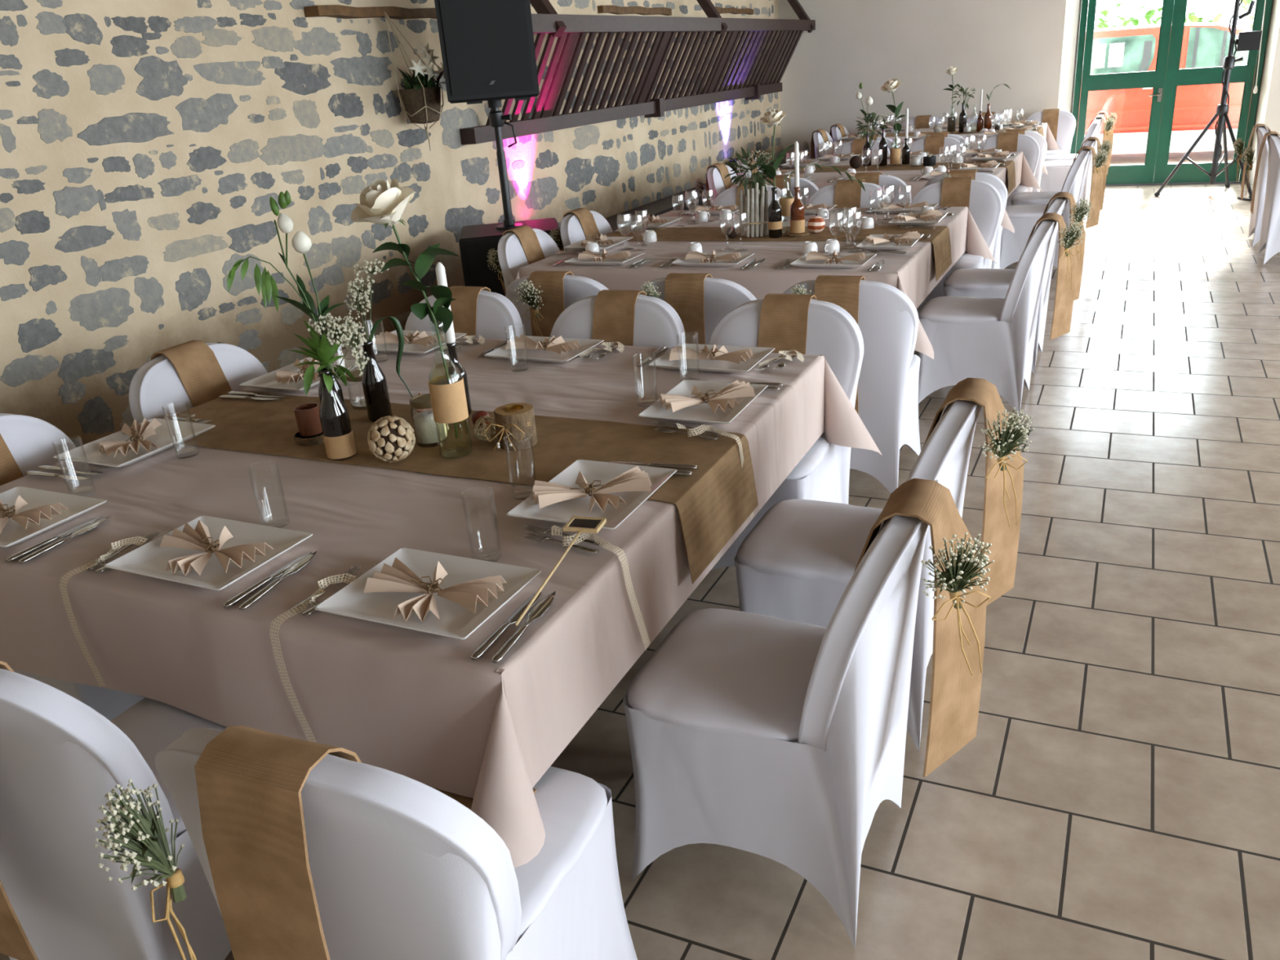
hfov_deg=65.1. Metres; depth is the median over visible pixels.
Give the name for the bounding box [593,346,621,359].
fork
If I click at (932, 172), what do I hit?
folded napkin
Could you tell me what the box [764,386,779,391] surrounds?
table knife
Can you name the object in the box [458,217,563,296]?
subwoofer
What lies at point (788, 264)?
fork
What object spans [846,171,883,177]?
folded napkin
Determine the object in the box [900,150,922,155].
folded napkin
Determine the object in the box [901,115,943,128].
banquet chair
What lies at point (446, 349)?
fork
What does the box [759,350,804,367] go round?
ribbon
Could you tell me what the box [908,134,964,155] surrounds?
banquet chair
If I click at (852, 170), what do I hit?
coffee cup
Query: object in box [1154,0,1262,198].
lighting stand
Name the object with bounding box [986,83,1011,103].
grass
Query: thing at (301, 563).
knife
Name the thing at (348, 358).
fork
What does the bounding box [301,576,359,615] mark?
fork
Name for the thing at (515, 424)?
tealight holder
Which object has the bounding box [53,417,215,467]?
dinner plate
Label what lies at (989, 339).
banquet chair
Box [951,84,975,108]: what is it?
bouquet
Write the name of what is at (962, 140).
banquet chair
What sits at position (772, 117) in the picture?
rose
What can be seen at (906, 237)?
folded napkin
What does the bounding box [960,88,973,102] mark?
sprig
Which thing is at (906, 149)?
bottle
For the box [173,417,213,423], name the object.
fork
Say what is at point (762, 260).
knife
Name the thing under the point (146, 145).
wall
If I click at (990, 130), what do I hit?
coffee cup
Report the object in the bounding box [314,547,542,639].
dinner plate
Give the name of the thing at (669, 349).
table knife
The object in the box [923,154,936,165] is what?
pot
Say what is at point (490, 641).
table knife
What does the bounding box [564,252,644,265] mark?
dinner plate
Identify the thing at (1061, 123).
banquet chair
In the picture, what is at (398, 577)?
folded napkin
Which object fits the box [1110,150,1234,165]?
ground
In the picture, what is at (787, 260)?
fork
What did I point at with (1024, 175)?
tablecloth
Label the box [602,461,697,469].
knife
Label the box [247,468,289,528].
water tumbler
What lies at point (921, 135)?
folded napkin
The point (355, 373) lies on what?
glass jar
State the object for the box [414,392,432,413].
candle
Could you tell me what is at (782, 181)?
banquet chair
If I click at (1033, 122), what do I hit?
folded napkin
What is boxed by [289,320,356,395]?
leafy sprig
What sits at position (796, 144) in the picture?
taper candle
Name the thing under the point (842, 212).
wine glass
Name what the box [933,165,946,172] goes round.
coffee cup
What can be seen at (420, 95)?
hanging planter
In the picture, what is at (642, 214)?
wine glass
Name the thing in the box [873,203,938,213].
dinner plate
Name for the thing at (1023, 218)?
banquet chair
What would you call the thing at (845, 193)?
banquet chair
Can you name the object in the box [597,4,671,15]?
wooden lintel
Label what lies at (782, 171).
folded napkin
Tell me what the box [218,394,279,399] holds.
knife
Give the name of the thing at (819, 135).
banquet chair
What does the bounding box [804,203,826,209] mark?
folded napkin
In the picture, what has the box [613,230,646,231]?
knife
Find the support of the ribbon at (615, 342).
on the tablecloth at (414, 704)
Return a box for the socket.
[487,99,502,107]
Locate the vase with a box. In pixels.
[738,177,769,237]
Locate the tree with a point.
(1245, 2)
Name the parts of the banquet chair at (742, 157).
burlap sash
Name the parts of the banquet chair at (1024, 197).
seat, seat, burlap sash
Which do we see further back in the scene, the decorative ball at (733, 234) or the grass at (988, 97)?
the grass at (988, 97)
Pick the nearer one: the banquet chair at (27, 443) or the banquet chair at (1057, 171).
the banquet chair at (27, 443)
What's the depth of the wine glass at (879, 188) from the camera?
5.50 m
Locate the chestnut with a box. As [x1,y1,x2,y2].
[471,410,489,428]
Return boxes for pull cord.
[1253,0,1266,93]
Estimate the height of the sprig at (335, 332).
0.186 m
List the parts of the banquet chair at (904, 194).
burlap sash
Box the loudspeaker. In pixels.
[434,0,539,107]
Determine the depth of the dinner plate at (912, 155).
8.63 m
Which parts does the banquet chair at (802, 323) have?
seat, burlap sash, seat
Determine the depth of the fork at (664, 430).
2.56 m
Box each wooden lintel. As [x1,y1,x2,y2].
[303,4,436,19]
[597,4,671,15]
[715,6,753,14]
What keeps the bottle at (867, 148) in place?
on the table runner at (1009, 164)
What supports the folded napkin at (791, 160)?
on the dinner plate at (786, 165)
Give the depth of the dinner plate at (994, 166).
7.33 m
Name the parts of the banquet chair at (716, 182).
burlap sash, seat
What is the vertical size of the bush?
2.408 m
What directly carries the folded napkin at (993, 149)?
on the dinner plate at (961, 153)
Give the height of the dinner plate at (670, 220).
0.025 m
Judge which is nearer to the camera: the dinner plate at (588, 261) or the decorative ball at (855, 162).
the dinner plate at (588, 261)
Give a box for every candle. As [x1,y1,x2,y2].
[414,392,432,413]
[435,258,455,343]
[794,140,799,186]
[905,106,908,138]
[979,88,982,111]
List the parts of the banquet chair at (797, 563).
seat, seat, burlap sash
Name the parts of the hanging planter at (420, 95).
star flower, pot, star flower, star flower, star flower, star flower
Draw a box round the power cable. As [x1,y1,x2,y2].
[1237,196,1251,200]
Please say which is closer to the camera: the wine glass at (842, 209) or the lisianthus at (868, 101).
the wine glass at (842, 209)
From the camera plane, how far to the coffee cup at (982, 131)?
9.98 m
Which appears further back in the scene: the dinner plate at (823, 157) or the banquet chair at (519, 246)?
the dinner plate at (823, 157)
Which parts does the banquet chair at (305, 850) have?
seat, burlap sash, seat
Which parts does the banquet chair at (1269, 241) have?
burlap sash, seat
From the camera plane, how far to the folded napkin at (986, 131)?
9.76 m
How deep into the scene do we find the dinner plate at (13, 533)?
2.39 m
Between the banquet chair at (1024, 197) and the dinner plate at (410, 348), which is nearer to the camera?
the dinner plate at (410, 348)
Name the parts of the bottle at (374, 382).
grass blade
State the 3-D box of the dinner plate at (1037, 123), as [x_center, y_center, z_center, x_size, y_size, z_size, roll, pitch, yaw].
[4.035,-3.709,10.488,0.260,0.025,0.330,6,24,24]
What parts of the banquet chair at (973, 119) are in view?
burlap sash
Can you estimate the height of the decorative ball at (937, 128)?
0.103 m
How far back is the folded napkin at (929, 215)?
5.37 m
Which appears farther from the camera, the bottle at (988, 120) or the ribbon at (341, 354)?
the bottle at (988, 120)
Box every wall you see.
[0,0,781,447]
[777,0,1279,185]
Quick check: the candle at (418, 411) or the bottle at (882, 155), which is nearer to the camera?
the candle at (418, 411)
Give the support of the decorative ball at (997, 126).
on the table runner at (1040, 129)
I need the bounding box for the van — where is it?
[1075,22,1249,155]
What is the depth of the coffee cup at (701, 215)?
6.03 m
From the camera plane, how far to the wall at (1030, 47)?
11.51 m
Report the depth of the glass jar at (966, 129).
10.33 m
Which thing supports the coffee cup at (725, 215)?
on the tablecloth at (913, 273)
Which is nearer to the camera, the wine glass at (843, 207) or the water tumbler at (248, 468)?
the water tumbler at (248, 468)
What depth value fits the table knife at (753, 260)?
4.64 m
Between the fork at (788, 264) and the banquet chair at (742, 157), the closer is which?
the fork at (788, 264)
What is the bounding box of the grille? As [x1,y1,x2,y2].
[466,244,506,296]
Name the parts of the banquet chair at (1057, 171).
seat, seat, burlap sash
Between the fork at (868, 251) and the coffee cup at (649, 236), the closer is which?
the fork at (868, 251)
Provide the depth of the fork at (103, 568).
2.07 m
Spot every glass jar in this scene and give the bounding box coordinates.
[345,369,362,404]
[409,393,447,444]
[910,155,921,165]
[963,124,971,132]
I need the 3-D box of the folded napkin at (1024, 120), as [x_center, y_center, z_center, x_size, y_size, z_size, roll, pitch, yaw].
[4.044,-3.881,10.863,0.265,0.042,0.161,3,23,17]
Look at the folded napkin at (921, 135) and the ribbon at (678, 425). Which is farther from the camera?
the folded napkin at (921, 135)
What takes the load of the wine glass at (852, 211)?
on the tablecloth at (913, 273)
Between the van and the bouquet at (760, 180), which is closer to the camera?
the bouquet at (760, 180)
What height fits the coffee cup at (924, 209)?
0.057 m
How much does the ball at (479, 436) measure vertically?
0.067 m
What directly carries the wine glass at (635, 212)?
on the tablecloth at (913, 273)
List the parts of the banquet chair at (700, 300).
burlap sash, seat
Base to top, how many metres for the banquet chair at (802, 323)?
0.889 m
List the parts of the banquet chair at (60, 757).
burlap sash, seat, seat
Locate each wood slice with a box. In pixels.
[293,431,324,445]
[785,231,809,237]
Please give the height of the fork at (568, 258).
0.011 m
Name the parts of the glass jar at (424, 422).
lid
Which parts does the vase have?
binding cord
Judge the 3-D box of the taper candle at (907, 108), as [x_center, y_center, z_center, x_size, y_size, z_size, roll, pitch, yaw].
[2.137,-2.860,8.029,0.024,0.243,0.024,6,25,25]
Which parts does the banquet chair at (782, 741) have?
seat, seat, burlap sash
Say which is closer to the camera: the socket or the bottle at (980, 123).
the socket
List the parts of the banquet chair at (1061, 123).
burlap sash, seat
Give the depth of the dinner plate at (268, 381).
3.31 m
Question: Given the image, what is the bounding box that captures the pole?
[488,107,523,230]
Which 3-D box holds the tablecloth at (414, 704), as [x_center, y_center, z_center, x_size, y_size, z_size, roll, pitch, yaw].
[-0.633,0.026,2.846,2.094,0.351,2.192,8,25,27]
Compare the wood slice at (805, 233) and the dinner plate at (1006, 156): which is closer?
the wood slice at (805, 233)
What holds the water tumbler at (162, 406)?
on the tablecloth at (414, 704)
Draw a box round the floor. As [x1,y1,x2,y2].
[0,183,1279,959]
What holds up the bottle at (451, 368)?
on the table runner at (713, 502)
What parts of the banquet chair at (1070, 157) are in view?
seat, seat, burlap sash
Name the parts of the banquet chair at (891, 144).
burlap sash, seat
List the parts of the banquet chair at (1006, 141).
seat, burlap sash, seat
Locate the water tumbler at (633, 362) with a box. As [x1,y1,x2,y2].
[632,361,657,407]
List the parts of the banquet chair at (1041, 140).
burlap sash, seat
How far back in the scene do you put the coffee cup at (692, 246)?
4.98 m
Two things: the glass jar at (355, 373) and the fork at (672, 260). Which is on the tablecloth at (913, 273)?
the fork at (672, 260)
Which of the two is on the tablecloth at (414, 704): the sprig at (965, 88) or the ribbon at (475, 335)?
the ribbon at (475, 335)
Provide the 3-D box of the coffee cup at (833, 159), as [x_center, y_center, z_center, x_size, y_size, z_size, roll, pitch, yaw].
[1.679,-2.762,8.647,0.089,0.057,0.075,1,23,12]
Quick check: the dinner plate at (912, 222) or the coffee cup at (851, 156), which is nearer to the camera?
the dinner plate at (912, 222)
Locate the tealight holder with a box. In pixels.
[483,402,537,450]
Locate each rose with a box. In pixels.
[351,177,458,438]
[760,107,794,187]
[880,78,905,147]
[942,66,958,115]
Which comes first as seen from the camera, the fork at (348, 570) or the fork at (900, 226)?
the fork at (348, 570)
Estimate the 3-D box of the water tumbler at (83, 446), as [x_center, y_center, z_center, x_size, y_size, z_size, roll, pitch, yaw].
[-1.396,-0.031,2.477,0.064,0.144,0.064,6,25,25]
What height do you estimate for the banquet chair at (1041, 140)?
0.889 m
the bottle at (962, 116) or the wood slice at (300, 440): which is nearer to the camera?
the wood slice at (300, 440)
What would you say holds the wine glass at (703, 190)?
on the tablecloth at (913, 273)
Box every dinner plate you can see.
[0,486,106,547]
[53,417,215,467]
[103,515,313,591]
[239,357,364,391]
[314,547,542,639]
[358,329,466,354]
[484,335,604,363]
[506,459,676,529]
[564,236,633,250]
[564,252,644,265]
[621,217,683,228]
[637,379,768,424]
[648,343,774,373]
[671,253,755,266]
[684,205,739,215]
[761,169,794,175]
[780,160,820,167]
[789,253,876,268]
[804,204,837,214]
[817,154,860,160]
[837,173,889,180]
[840,134,871,140]
[856,234,924,249]
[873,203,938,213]
[884,126,915,131]
[887,151,929,158]
[888,212,947,225]
[921,172,946,179]
[942,124,969,128]
[957,149,1002,155]
[959,162,1000,171]
[972,153,1011,160]
[978,132,999,137]
[999,121,1024,126]
[1011,122,1039,127]
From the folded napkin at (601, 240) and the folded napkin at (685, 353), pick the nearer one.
the folded napkin at (685, 353)
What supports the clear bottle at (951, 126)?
on the table runner at (1040, 129)
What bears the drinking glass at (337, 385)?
on the table runner at (713, 502)
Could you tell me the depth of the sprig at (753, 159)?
5.26 m
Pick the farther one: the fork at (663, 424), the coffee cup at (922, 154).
the coffee cup at (922, 154)
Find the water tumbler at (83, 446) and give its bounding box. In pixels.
[59,446,96,496]
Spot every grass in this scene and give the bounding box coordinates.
[789,163,865,194]
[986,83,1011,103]
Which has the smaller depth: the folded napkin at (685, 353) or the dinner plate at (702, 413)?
the dinner plate at (702, 413)
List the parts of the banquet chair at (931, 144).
burlap sash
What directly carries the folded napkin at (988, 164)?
on the dinner plate at (994, 166)
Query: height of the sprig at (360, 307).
0.259 m
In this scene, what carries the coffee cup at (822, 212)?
on the tablecloth at (913, 273)
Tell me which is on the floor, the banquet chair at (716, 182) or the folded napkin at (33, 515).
the banquet chair at (716, 182)
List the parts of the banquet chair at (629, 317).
burlap sash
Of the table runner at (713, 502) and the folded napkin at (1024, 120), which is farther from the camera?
the folded napkin at (1024, 120)
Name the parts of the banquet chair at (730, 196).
burlap sash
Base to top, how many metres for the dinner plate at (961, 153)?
0.025 m
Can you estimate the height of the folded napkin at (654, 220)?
0.044 m
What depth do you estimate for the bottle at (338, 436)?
2.56 m
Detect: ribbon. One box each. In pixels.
[59,536,147,686]
[164,412,196,422]
[269,573,356,742]
[334,352,345,359]
[442,334,484,349]
[551,525,650,649]
[579,341,624,357]
[675,422,753,519]
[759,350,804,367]
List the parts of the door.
handle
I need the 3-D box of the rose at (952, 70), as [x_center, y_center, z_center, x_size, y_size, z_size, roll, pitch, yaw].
[3.223,-3.986,10.396,0.137,0.572,0.139,-20,27,-33]
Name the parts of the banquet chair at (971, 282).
seat, seat, burlap sash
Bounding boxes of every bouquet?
[724,146,777,226]
[856,111,893,146]
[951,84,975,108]
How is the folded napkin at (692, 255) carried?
on the dinner plate at (682, 261)
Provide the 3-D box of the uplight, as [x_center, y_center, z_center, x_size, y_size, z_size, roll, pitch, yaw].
[1.068,-3.423,10.989,0.178,0.171,0.178,-12,23,-17]
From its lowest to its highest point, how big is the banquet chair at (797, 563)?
0.889 m
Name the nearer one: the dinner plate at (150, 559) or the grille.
the dinner plate at (150, 559)
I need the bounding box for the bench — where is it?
[605,160,790,231]
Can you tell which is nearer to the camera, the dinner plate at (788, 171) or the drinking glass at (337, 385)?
the drinking glass at (337, 385)
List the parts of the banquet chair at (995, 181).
burlap sash, seat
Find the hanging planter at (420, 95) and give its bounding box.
[384,11,446,151]
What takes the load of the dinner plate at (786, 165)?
on the tablecloth at (1024, 175)
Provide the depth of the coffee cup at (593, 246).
5.22 m
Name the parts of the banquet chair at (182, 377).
burlap sash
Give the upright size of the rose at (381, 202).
0.644 m
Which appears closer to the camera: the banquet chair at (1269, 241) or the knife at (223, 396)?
the knife at (223, 396)
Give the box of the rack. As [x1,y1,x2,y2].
[459,0,815,144]
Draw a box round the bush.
[1094,2,1253,28]
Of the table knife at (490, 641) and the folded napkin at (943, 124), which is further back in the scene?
the folded napkin at (943, 124)
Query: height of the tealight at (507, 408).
0.016 m
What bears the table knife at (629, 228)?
on the table runner at (940, 237)
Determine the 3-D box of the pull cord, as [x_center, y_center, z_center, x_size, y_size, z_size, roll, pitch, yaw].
[6.399,-4.718,10.290,0.080,1.410,0.110,6,25,25]
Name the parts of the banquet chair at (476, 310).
burlap sash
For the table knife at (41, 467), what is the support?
on the tablecloth at (414, 704)
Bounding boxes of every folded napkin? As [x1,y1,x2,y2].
[0,494,67,534]
[98,417,161,457]
[160,520,273,576]
[275,357,319,384]
[364,557,506,622]
[373,330,444,346]
[505,333,581,354]
[532,466,652,513]
[577,248,630,262]
[580,233,614,247]
[635,214,668,225]
[659,380,755,413]
[669,343,752,364]
[684,250,740,262]
[694,204,736,211]
[762,168,787,174]
[788,158,812,164]
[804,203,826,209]
[805,249,865,264]
[824,152,853,157]
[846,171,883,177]
[848,133,863,137]
[864,231,920,245]
[865,128,881,132]
[880,200,928,208]
[893,208,942,222]
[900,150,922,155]
[918,133,929,137]
[929,168,968,175]
[941,123,959,126]
[960,160,998,168]
[963,147,995,153]
[976,151,1009,157]
[983,129,1002,134]
[1000,119,1026,124]
[1004,125,1032,130]
[1013,120,1037,125]
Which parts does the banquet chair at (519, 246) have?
burlap sash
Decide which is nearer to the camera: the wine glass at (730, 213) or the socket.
the wine glass at (730, 213)
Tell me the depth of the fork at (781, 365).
3.07 m
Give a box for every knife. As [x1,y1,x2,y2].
[4,515,102,561]
[17,515,111,563]
[24,471,92,479]
[37,465,102,474]
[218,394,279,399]
[222,551,311,607]
[226,391,284,396]
[239,551,316,609]
[470,591,541,659]
[477,337,511,357]
[491,591,555,662]
[554,252,582,254]
[557,251,582,253]
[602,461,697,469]
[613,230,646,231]
[616,228,649,230]
[625,257,645,267]
[633,257,653,267]
[636,346,666,366]
[647,346,674,366]
[674,470,692,475]
[718,381,782,386]
[739,258,755,269]
[748,258,764,269]
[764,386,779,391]
[866,259,880,271]
[875,259,885,271]
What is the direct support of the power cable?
on the floor
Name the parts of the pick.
frame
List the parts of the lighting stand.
leg, leg, clutch knob, leg, winch handle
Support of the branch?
in the bottle at (338, 436)
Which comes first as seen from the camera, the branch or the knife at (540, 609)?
the knife at (540, 609)
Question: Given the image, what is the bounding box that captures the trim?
[1105,180,1245,186]
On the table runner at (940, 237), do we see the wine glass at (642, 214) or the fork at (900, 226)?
the fork at (900, 226)
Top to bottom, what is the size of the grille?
0.650 m
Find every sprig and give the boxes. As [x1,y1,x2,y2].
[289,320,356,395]
[307,312,369,382]
[343,257,388,341]
[734,150,772,199]
[878,112,892,124]
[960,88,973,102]
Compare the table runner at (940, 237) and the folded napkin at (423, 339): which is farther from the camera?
the table runner at (940, 237)
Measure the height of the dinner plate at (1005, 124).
0.025 m
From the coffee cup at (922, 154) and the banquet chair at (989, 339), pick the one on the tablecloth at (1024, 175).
the coffee cup at (922, 154)
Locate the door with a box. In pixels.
[1070,0,1272,184]
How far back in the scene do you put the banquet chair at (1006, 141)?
8.55 m
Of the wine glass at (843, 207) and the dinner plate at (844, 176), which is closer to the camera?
the wine glass at (843, 207)
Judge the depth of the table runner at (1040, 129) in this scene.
10.56 m
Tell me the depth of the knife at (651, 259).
4.85 m
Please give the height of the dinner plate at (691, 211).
0.025 m
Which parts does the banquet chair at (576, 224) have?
burlap sash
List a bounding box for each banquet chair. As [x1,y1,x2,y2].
[0,413,145,720]
[0,661,231,959]
[93,725,637,959]
[128,340,267,423]
[404,285,523,339]
[486,225,559,294]
[505,271,608,337]
[549,208,613,251]
[550,289,685,347]
[622,476,994,948]
[639,272,756,344]
[694,162,740,206]
[708,293,863,569]
[711,182,786,206]
[733,377,1035,751]
[734,155,762,182]
[764,174,818,204]
[782,275,920,493]
[802,128,833,159]
[807,179,890,208]
[829,123,848,142]
[833,137,889,156]
[840,172,911,204]
[848,134,897,151]
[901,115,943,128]
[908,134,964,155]
[911,177,1002,314]
[915,132,969,149]
[918,213,1085,415]
[923,168,1007,268]
[942,191,1093,373]
[966,111,1009,126]
[976,132,1039,206]
[992,128,1047,191]
[1000,146,1109,268]
[1011,137,1111,209]
[1026,108,1075,155]
[1040,115,1115,204]
[1044,111,1117,202]
[1231,123,1271,247]
[1240,131,1279,264]
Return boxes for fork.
[85,530,160,570]
[94,528,173,573]
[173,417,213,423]
[289,565,360,612]
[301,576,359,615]
[338,357,360,359]
[437,338,475,351]
[455,339,480,350]
[520,524,607,546]
[522,531,599,552]
[552,257,572,266]
[577,346,613,359]
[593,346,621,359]
[654,420,721,435]
[654,426,718,439]
[657,257,677,266]
[754,355,786,369]
[773,355,795,368]
[775,258,791,268]
[782,257,798,268]
[865,248,908,253]
[868,250,906,253]
[897,224,935,227]
[900,226,934,228]
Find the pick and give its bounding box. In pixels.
[515,515,606,626]
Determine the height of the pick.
0.033 m
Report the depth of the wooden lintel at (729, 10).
10.68 m
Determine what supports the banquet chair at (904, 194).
on the floor
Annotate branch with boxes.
[226,256,333,376]
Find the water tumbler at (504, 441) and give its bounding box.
[503,440,536,500]
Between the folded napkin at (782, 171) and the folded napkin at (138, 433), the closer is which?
the folded napkin at (138, 433)
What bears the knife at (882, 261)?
on the tablecloth at (913, 273)
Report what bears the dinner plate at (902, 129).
on the tablecloth at (1051, 143)
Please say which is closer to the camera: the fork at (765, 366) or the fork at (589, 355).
the fork at (765, 366)
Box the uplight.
[728,159,736,169]
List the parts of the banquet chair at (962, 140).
burlap sash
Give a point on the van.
(1127, 49)
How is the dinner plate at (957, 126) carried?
on the tablecloth at (1051, 143)
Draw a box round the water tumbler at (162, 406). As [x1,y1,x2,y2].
[161,406,199,458]
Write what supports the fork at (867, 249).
on the tablecloth at (913, 273)
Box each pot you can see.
[293,402,322,436]
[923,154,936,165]
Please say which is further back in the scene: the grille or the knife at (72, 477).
the grille
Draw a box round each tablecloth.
[0,337,882,867]
[515,206,996,359]
[730,151,1041,233]
[823,122,1060,175]
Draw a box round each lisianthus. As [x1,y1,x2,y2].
[269,190,345,377]
[855,82,873,133]
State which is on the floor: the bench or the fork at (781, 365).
the bench
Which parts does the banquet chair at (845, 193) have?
burlap sash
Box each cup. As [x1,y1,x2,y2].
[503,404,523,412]
[585,241,599,252]
[643,230,657,242]
[688,241,702,253]
[695,210,710,222]
[720,208,734,220]
[801,240,817,255]
[804,164,815,173]
[815,208,828,219]
[823,239,839,253]
[829,155,839,164]
[844,168,856,174]
[848,154,856,162]
[856,216,874,228]
[907,125,914,131]
[913,131,920,137]
[918,151,928,159]
[920,166,933,175]
[920,205,933,213]
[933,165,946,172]
[951,155,963,163]
[979,128,987,133]
[986,128,995,134]
[992,149,1002,153]
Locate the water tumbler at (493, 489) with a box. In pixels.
[461,488,501,562]
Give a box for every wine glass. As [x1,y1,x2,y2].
[618,213,634,250]
[630,213,645,251]
[635,212,649,245]
[686,191,699,224]
[702,190,714,222]
[719,213,734,250]
[733,213,748,251]
[828,212,844,252]
[839,208,854,248]
[842,207,857,245]
[847,210,862,251]
[878,187,891,222]
[881,185,894,219]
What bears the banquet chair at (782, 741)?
on the floor
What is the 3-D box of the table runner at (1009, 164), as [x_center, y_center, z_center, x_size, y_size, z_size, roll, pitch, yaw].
[1.978,-2.422,8.091,1.954,0.197,0.458,6,25,25]
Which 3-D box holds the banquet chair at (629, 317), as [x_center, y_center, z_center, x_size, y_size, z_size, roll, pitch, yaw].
[-0.116,-0.207,3.657,0.530,0.889,0.717,6,25,25]
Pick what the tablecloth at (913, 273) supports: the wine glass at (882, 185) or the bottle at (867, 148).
the wine glass at (882, 185)
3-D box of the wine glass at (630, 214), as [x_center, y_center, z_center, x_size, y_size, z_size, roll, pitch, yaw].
[-0.072,-1.306,5.275,0.071,0.182,0.071,6,25,25]
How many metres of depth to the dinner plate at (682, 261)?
4.74 m
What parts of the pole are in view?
plate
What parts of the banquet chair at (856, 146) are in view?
burlap sash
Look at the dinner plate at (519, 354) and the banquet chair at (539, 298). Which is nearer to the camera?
the dinner plate at (519, 354)
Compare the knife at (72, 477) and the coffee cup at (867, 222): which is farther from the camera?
the coffee cup at (867, 222)
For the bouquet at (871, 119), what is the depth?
8.11 m
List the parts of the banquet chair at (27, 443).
burlap sash, seat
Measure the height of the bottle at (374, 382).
0.290 m
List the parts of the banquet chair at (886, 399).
burlap sash, seat, seat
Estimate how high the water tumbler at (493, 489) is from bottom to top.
0.144 m
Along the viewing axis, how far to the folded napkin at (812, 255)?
4.50 m
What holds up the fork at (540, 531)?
on the tablecloth at (414, 704)
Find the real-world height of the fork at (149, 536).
0.011 m
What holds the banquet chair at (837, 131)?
on the floor
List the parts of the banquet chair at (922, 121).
burlap sash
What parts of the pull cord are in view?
knob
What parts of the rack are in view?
rail, rail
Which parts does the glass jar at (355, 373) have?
lid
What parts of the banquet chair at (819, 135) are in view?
burlap sash, seat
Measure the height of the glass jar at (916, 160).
0.086 m
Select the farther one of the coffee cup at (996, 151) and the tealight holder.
the coffee cup at (996, 151)
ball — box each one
[367,415,415,462]
[473,415,497,441]
[726,224,737,238]
[807,213,825,233]
[849,154,862,168]
[933,124,942,132]
[992,123,999,130]
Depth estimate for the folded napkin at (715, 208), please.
6.31 m
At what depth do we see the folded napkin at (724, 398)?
2.74 m
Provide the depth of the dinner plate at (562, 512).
2.20 m
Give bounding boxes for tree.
[1233,0,1256,29]
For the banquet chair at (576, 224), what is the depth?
5.86 m
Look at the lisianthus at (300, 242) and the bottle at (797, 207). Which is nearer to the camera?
the lisianthus at (300, 242)
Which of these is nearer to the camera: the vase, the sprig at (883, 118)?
the vase
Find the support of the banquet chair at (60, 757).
on the floor
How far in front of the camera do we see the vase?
5.31 m
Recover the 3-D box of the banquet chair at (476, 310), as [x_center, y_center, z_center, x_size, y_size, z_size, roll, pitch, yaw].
[-0.726,-0.275,3.939,0.530,0.889,0.717,6,25,25]
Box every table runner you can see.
[165,390,758,583]
[603,226,951,281]
[776,160,1015,193]
[873,126,1044,137]
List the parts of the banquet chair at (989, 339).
seat, seat, burlap sash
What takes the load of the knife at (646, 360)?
on the tablecloth at (414, 704)
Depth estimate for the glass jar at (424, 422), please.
2.62 m
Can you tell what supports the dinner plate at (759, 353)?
on the tablecloth at (414, 704)
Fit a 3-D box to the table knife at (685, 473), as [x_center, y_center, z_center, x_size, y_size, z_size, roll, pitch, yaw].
[0.010,-0.024,2.353,0.235,0.010,0.024,4,24,20]
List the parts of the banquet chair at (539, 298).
burlap sash, seat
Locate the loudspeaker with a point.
(488, 53)
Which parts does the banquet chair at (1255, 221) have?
burlap sash, seat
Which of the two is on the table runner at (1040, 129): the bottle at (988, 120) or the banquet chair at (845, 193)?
the bottle at (988, 120)
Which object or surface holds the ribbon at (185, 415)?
on the table runner at (713, 502)
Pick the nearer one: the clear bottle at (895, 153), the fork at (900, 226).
the fork at (900, 226)
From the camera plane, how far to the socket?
5.99 m
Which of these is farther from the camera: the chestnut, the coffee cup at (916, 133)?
the coffee cup at (916, 133)
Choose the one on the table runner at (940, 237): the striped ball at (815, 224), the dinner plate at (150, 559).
the striped ball at (815, 224)
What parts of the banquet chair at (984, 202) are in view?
seat, burlap sash, seat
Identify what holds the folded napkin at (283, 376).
on the dinner plate at (268, 381)
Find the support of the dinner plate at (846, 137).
on the tablecloth at (1051, 143)
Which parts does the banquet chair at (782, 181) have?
burlap sash, seat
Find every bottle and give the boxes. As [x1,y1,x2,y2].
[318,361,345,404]
[318,368,356,460]
[361,316,413,422]
[427,324,472,457]
[444,342,471,415]
[768,186,782,238]
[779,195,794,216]
[790,186,804,233]
[862,133,871,166]
[878,128,887,166]
[889,133,901,164]
[902,137,910,164]
[946,114,955,132]
[958,102,966,132]
[976,111,983,131]
[983,103,991,130]
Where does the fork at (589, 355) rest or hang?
on the tablecloth at (414, 704)
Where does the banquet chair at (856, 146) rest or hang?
on the floor
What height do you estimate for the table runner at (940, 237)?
0.197 m
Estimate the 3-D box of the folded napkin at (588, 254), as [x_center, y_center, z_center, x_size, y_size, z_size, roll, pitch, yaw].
[-0.187,-1.115,4.978,0.265,0.047,0.161,6,24,23]
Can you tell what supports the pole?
on the subwoofer
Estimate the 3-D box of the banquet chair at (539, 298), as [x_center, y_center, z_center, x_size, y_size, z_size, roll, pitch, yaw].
[-0.254,-0.511,4.422,0.530,0.889,0.717,6,25,25]
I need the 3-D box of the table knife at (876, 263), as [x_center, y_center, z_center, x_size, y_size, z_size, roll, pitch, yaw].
[1.033,-0.946,4.412,0.024,0.010,0.235,6,24,23]
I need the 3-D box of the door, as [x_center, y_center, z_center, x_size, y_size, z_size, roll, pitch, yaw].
[5.672,-4.654,10.750,1.807,2.880,0.155,6,25,25]
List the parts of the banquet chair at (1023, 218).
seat, seat, burlap sash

